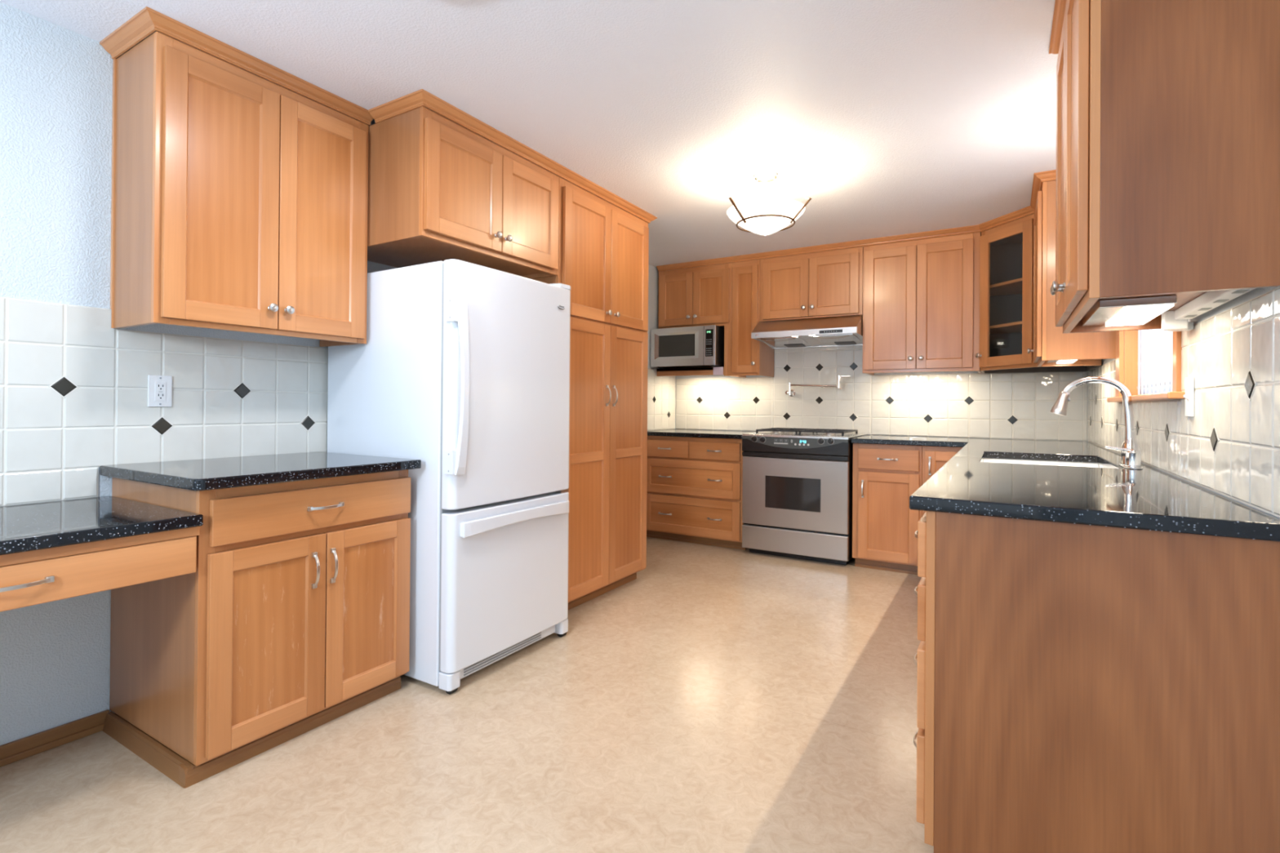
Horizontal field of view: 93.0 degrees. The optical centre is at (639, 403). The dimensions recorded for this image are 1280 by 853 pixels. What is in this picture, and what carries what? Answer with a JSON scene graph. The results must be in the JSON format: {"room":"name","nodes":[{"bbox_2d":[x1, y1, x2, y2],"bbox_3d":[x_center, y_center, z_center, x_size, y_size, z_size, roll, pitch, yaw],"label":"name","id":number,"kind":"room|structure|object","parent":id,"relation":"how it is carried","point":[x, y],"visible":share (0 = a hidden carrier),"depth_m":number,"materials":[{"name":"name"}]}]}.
{"room":"kitchen","nodes":[
{"label":"kitchen","id":0,"kind":"room"},
{"bbox_2d":[0,1,675,745],"bbox_3d":[-1.676,-0.055,2.531,0.120,2.373,7.608,0,0,31],"label":"wall","id":1,"kind":"structure","parent":0,"point":[56,81],"depth_m":2.00,"materials":[{"name":"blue paint"}]},
{"bbox_2d":[0,709,109,767],"bbox_3d":[-2.072,1.096,1.744,0.022,0.060,0.868,0,0,31],"label":"baseboard","id":2,"kind":"structure","parent":1,"relation":"attached to","point":[24,748],"depth_m":1.98,"materials":[{"name":"brown wood"}]},
{"bbox_2d":[0,297,328,506],"bbox_3d":[-1.942,-0.004,1.962,0.009,0.650,1.960,0,0,31],"label":"tile backsplash","id":3,"kind":"structure","parent":1,"relation":"attached to","point":[73,386],"depth_m":2.15,"materials":[{"name":"white tile"}]},
{"bbox_2d":[147,374,172,406],"bbox_3d":[-1.768,-0.044,2.238,0.008,0.116,0.074,0,0,31],"label":"outlet","id":4,"kind":"object","parent":3,"relation":"attached to","point":[159,387],"visible":1,"depth_m":2.23,"materials":[{"name":"white plastic"}]},
{"bbox_2d":[155,382,166,400],"bbox_3d":[-1.767,-0.043,2.238,0.004,0.070,0.034,0,0,31],"label":"receptacle","id":5,"kind":"object","parent":4,"relation":"attached to","point":[160,387],"depth_m":2.24,"materials":[{"name":"grey plastic"}]},
{"bbox_2d":[110,31,368,346],"bbox_3d":[-1.486,-0.728,2.353,0.381,0.941,0.767,0,0,31],"label":"upper cabinet","id":6,"kind":"object","parent":1,"relation":"attached to","point":[239,197],"visible":1,"depth_m":2.14,"materials":[{"name":"brown wood"}]},
{"bbox_2d":[99,6,657,223],"bbox_3d":[-0.874,-1.212,3.044,0.710,0.041,2.650,0,0,31],"label":"crown molding","id":7,"kind":"structure","parent":6,"relation":"on","point":[148,20],"depth_m":2.42,"materials":[{"name":"brown wood"}]},
{"bbox_2d":[367,106,559,279],"bbox_3d":[-0.912,-0.932,2.970,0.718,0.519,0.869,0,0,31],"label":"upper cabinet","id":8,"kind":"object","parent":1,"relation":"attached to","point":[439,189],"visible":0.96,"depth_m":2.63,"materials":[{"name":"brown wood"}]},
{"bbox_2d":[647,368,675,431],"bbox_3d":[-0.050,-0.033,5.107,0.009,0.545,1.500,0,0,31],"label":"tile backsplash","id":9,"kind":"structure","parent":1,"relation":"attached to","point":[661,390],"depth_m":5.50,"materials":[{"name":"white tile"}]},
{"bbox_2d":[657,262,742,377],"bbox_3d":[0.534,-0.700,5.388,0.697,0.943,0.426,0,0,31],"label":"upper cabinet","id":10,"kind":"object","parent":1,"relation":"attached to","point":[695,296],"visible":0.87,"depth_m":5.21,"materials":[{"name":"brown wood"}]},
{"bbox_2d":[650,324,724,368],"bbox_3d":[0.468,-0.475,5.349,0.614,0.338,0.437,0,0,31],"label":"microwave","id":11,"kind":"object","parent":10,"relation":"on","point":[700,346],"visible":0.96,"depth_m":5.15,"materials":[{"name":"silver metal"}]},
{"bbox_2d":[657,366,724,376],"bbox_3d":[0.529,-0.272,5.418,0.661,0.066,0.372,0,0,31],"label":"shelf","id":12,"kind":"object","parent":10,"relation":"attached to","point":[720,370],"depth_m":5.25,"materials":[{"name":"brown wood"}]},
{"bbox_2d":[0,537,933,852],"bbox_3d":[-0.277,1.189,1.679,3.407,0.100,7.808,0,0,31],"label":"floor","id":13,"kind":"structure","parent":0,"point":[714,699],"depth_m":1.98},
{"bbox_2d":[102,469,410,788],"bbox_3d":[-1.373,0.694,2.251,0.684,0.879,0.760,0,0,31],"label":"base cabinet","id":14,"kind":"object","parent":13,"relation":"on","point":[292,618],"visible":0.95,"depth_m":1.99,"materials":[{"name":"brown wood"}]},
{"bbox_2d":[0,526,199,612],"bbox_3d":[-1.849,0.741,1.449,0.664,0.771,1.148,0,0,31],"label":"drawer unit","id":15,"kind":"object","parent":14,"relation":"attached to","point":[35,577],"visible":0.84,"depth_m":1.58,"materials":[{"name":"brown wood"}]},
{"bbox_2d":[0,495,203,555],"bbox_3d":[-1.864,0.337,1.450,0.667,0.034,1.168,0,0,31],"label":"countertop","id":16,"kind":"structure","parent":15,"relation":"on","point":[26,527],"depth_m":1.68,"materials":[{"name":"black stone"}]},
{"bbox_2d":[100,451,421,490],"bbox_3d":[-1.361,0.236,2.244,0.695,0.034,0.778,0,0,31],"label":"countertop","id":17,"kind":"structure","parent":14,"relation":"on","point":[202,474],"depth_m":2.06,"materials":[{"name":"black stone"}]},
{"bbox_2d":[327,258,570,694],"bbox_3d":[-0.869,0.279,2.872,0.862,1.724,0.763,0,0,31],"label":"refrigerator","id":18,"kind":"object","parent":13,"relation":"on","point":[462,370],"visible":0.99,"depth_m":2.53,"materials":[{"name":"white metal"}]},
{"bbox_2d":[533,177,648,609],"bbox_3d":[-0.455,-0.020,3.738,0.718,2.331,0.928,0,0,31],"label":"pantry cabinet","id":19,"kind":"object","parent":13,"relation":"on","point":[603,248],"visible":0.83,"depth_m":3.52,"materials":[{"name":"brown wood"}]},
{"bbox_2d":[646,435,748,550],"bbox_3d":[0.556,0.720,5.218,0.918,0.879,0.670,0,0,31],"label":"base cabinet","id":20,"kind":"object","parent":13,"relation":"on","point":[695,485],"visible":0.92,"depth_m":4.94,"materials":[{"name":"brown wood"}]},
{"bbox_2d":[647,429,759,439],"bbox_3d":[0.563,0.263,5.225,0.933,0.034,0.669,0,0,31],"label":"countertop","id":21,"kind":"structure","parent":20,"relation":"on","point":[667,433],"depth_m":5.01,"materials":[{"name":"black stone"}]},
{"bbox_2d":[742,427,867,564],"bbox_3d":[1.287,0.684,4.738,0.793,0.957,0.713,0,0,31],"label":"range","id":22,"kind":"object","parent":13,"relation":"on","point":[797,496],"visible":0.99,"depth_m":4.45,"materials":[{"name":"silver metal"}]},
{"bbox_2d":[742,431,867,439],"bbox_3d":[1.299,0.249,4.754,0.793,0.018,0.680,0,0,31],"label":"cooktop","id":23,"kind":"object","parent":22,"relation":"in","point":[770,435],"depth_m":4.54,"materials":[{"name":"black metal"}]},
{"bbox_2d":[852,443,922,574],"bbox_3d":[1.847,0.727,4.441,0.449,0.879,0.670,0,0,31],"label":"base cabinet","id":24,"kind":"object","parent":13,"relation":"on","point":[885,477],"visible":0.8,"depth_m":4.19,"materials":[{"name":"brown wood"}]},
{"bbox_2d":[921,445,962,516],"bbox_3d":[2.174,0.728,4.245,0.309,0.879,0.670,0,0,31],"label":"base cabinet","id":25,"kind":"object","parent":13,"relation":"on","point":[934,458],"visible":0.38,"depth_m":4.03,"materials":[{"name":"brown wood"}]},
{"bbox_2d":[913,511,1279,852],"bbox_3d":[1.079,0.709,1.553,0.693,0.879,0.455,0,0,31],"label":"base cabinet","id":26,"kind":"object","parent":13,"relation":"on","point":[1081,688],"visible":0.91,"depth_m":1.33,"materials":[{"name":"brown wood"}]},
{"bbox_3d":[1.800,0.720,2.752,0.693,0.879,2.334,0,0,31],"label":"base cabinet","id":27,"kind":"object","parent":13,"relation":"on","visible":0},
{"bbox_2d":[850,435,1279,542],"bbox_3d":[1.545,0.261,3.008,1.415,0.034,3.457,0,0,31],"label":"countertop","id":28,"kind":"structure","parent":27,"relation":"on","point":[1148,498],"depth_m":1.59,"materials":[{"name":"black stone"}]},
{"bbox_2d":[982,457,1105,467],"bbox_3d":[1.771,0.387,2.673,0.498,0.214,0.743,0,0,31],"label":"sink","id":29,"kind":"object","parent":28,"relation":"in","point":[985,460],"visible":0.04,"depth_m":2.97,"materials":[{"name":"white"}]},
{"bbox_2d":[1049,376,1142,469],"bbox_3d":[1.786,0.069,2.391,0.287,0.348,0.255,0,0,31],"label":"faucet","id":30,"kind":"object","parent":28,"relation":"on","point":[1131,453],"visible":1,"depth_m":2.33,"materials":[{"name":"silver metal"}]},
{"bbox_2d":[0,0,1057,271],"bbox_3d":[-0.259,-1.284,1.688,3.407,0.100,7.808,0,0,31],"label":"ceiling","id":31,"kind":"structure","parent":0,"point":[894,117],"depth_m":2.34,"materials":[{"name":"white paint"}]},
{"bbox_2d":[726,168,811,235],"bbox_3d":[0.684,-1.057,3.225,0.447,0.327,0.425,0,0,31],"label":"ceiling lamp","id":32,"kind":"object","parent":31,"relation":"attached to","point":[765,216],"visible":1,"depth_m":3.14,"materials":[{"name":"white glass"}]},
{"bbox_2d":[675,352,1088,441],"bbox_3d":[1.719,-0.019,4.986,3.167,2.373,0.100,0,0,31],"label":"wall","id":33,"kind":"structure","parent":0,"point":[974,371],"depth_m":4.79,"materials":[{"name":"white paint"}]},
{"bbox_2d":[728,259,774,377],"bbox_3d":[0.937,-0.698,5.145,0.274,0.943,0.426,0,0,31],"label":"upper cabinet","id":34,"kind":"object","parent":33,"relation":"attached to","point":[747,356],"visible":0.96,"depth_m":5.00,"materials":[{"name":"brown wood"}]},
{"bbox_2d":[760,246,862,321],"bbox_3d":[1.400,-0.913,4.868,0.798,0.507,0.426,0,0,31],"label":"upper cabinet","id":35,"kind":"object","parent":33,"relation":"attached to","point":[828,283],"visible":0.94,"depth_m":4.70,"materials":[{"name":"brown wood"}]},
{"bbox_2d":[751,314,862,348],"bbox_3d":[1.359,-0.564,4.808,0.796,0.191,0.557,0,0,31],"label":"range hood","id":36,"kind":"object","parent":35,"relation":"attached to","point":[838,331],"visible":0.94,"depth_m":4.68,"materials":[{"name":"silver metal"}]},
{"bbox_2d":[675,345,1087,440],"bbox_3d":[1.691,-0.121,4.939,3.151,0.745,0.009,0,0,31],"label":"tile backsplash","id":37,"kind":"structure","parent":33,"relation":"attached to","point":[1008,406],"depth_m":4.83,"materials":[{"name":"white tile"}]},
{"bbox_2d":[785,375,850,396],"bbox_3d":[1.458,-0.138,4.978,0.539,0.166,0.168,0,0,31],"label":"pot filler","id":38,"kind":"object","parent":37,"relation":"attached to","point":[791,393],"visible":1,"depth_m":4.93,"materials":[{"name":"silver metal"}]},
{"bbox_2d":[862,232,982,375],"bbox_3d":[2.069,-0.692,4.464,0.764,0.943,0.426,0,0,31],"label":"upper cabinet","id":39,"kind":"object","parent":33,"relation":"attached to","point":[921,298],"visible":1,"depth_m":4.30,"materials":[{"name":"brown wood"}]},
{"bbox_2d":[1088,285,1279,519],"bbox_3d":[1.140,-0.040,0.836,0.120,2.373,7.608,0,0,31],"label":"wall","id":40,"kind":"structure","parent":0,"point":[1255,292],"depth_m":1.55,"materials":[{"name":"white paint"}]},
{"bbox_2d":[975,213,1099,373],"bbox_3d":[2.587,-0.690,4.001,0.652,0.943,0.684,0,0,31],"label":"upper cabinet","id":41,"kind":"object","parent":40,"relation":"attached to","point":[1006,250],"visible":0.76,"depth_m":4.10,"materials":[{"name":"brown wood"}]},
{"bbox_2d":[656,169,1056,271],"bbox_3d":[1.520,-1.189,4.433,0.803,0.041,3.277,1,0,-41],"label":"crown molding","id":42,"kind":"structure","parent":41,"relation":"attached to","point":[1038,177],"depth_m":4.40,"materials":[{"name":"brown wood"}]},
{"bbox_2d":[989,320,1022,333],"bbox_3d":[2.604,-0.511,3.995,0.595,0.018,0.655,0,0,31],"label":"shelf","id":43,"kind":"object","parent":41,"relation":"attached to","point":[1015,327],"depth_m":4.10,"materials":[{"name":"brown wood"}]},
{"bbox_2d":[990,277,1022,296],"bbox_3d":[2.606,-0.787,3.996,0.595,0.018,0.655,0,0,31],"label":"shelf","id":44,"kind":"object","parent":41,"relation":"attached to","point":[1012,287],"depth_m":4.13,"materials":[{"name":"brown wood"}]},
{"bbox_2d":[1026,180,1115,366],"bbox_3d":[2.384,-0.694,3.385,0.365,0.943,0.575,0,0,31],"label":"upper cabinet","id":45,"kind":"object","parent":40,"relation":"attached to","point":[1050,343],"visible":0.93,"depth_m":3.19,"materials":[{"name":"brown wood"}]},
{"bbox_2d":[1046,360,1076,363],"bbox_3d":[2.379,-0.248,3.420,0.130,0.026,0.410,0,0,31],"label":"light","id":46,"kind":"object","parent":45,"relation":"attached to","point":[1052,361],"visible":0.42,"depth_m":3.46,"materials":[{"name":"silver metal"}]},
{"bbox_2d":[1056,360,1076,363],"bbox_3d":[2.398,-0.237,3.408,0.077,0.005,0.390,0,0,31],"label":"diffuser","id":47,"kind":"object","parent":46,"relation":"attached to","point":[1057,361],"depth_m":3.44,"materials":[{"name":"beige plastic"}]},
{"bbox_2d":[1106,329,1185,402],"bbox_3d":[2.062,-0.534,2.424,0.162,1.052,1.331,0,0,31],"label":"window","id":48,"kind":"structure","parent":40,"relation":"in","point":[1126,341],"depth_m":2.88,"materials":[{"name":"brown wood"}]},
{"bbox_2d":[1137,328,1173,395],"bbox_3d":[2.082,-0.511,2.419,0.037,0.950,1.072,0,0,31],"label":"vertical blind","id":49,"kind":"object","parent":48,"relation":"attached to","point":[1154,346],"visible":0.26,"depth_m":2.54,"materials":[{"name":"white plastic"}]},
{"bbox_2d":[1049,0,1279,333],"bbox_3d":[1.343,-0.700,1.655,0.366,0.959,0.768,0,0,31],"label":"upper cabinet","id":50,"kind":"object","parent":40,"relation":"attached to","point":[1167,183],"depth_m":1.33,"materials":[{"name":"brown wood"}]},
{"bbox_2d":[1048,0,1066,53],"bbox_3d":[1.355,-1.201,1.652,0.360,0.041,0.848,0,0,31],"label":"crown molding","id":51,"kind":"structure","parent":50,"relation":"attached to","point":[1060,5],"depth_m":1.94,"materials":[{"name":"brown wood"}]},
{"bbox_2d":[1081,294,1177,326],"bbox_3d":[1.411,-0.262,1.773,0.160,0.026,0.430,0,0,31],"label":"light","id":52,"kind":"object","parent":50,"relation":"attached to","point":[1139,310],"visible":1,"depth_m":1.66,"materials":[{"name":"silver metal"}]},
{"bbox_2d":[1105,303,1173,326],"bbox_3d":[1.436,-0.251,1.758,0.095,0.005,0.410,0,0,31],"label":"diffuser","id":53,"kind":"object","parent":52,"relation":"attached to","point":[1127,314],"depth_m":1.70,"materials":[{"name":"beige plastic"}]},
{"bbox_2d":[1087,286,1279,517],"bbox_3d":[2.139,0.010,2.623,0.009,0.473,3.500,0,0,31],"label":"tile backsplash","id":54,"kind":"structure","parent":40,"relation":"attached to","point":[1230,446],"depth_m":1.56,"materials":[{"name":"white tile"}]},
{"bbox_2d":[1182,377,1194,417],"bbox_3d":[1.651,-0.018,1.832,0.016,0.119,0.078,0,0,31],"label":"light switch","id":55,"kind":"object","parent":54,"relation":"attached to","point":[1188,396],"visible":1,"depth_m":1.82,"materials":[{"name":"white plastic"}]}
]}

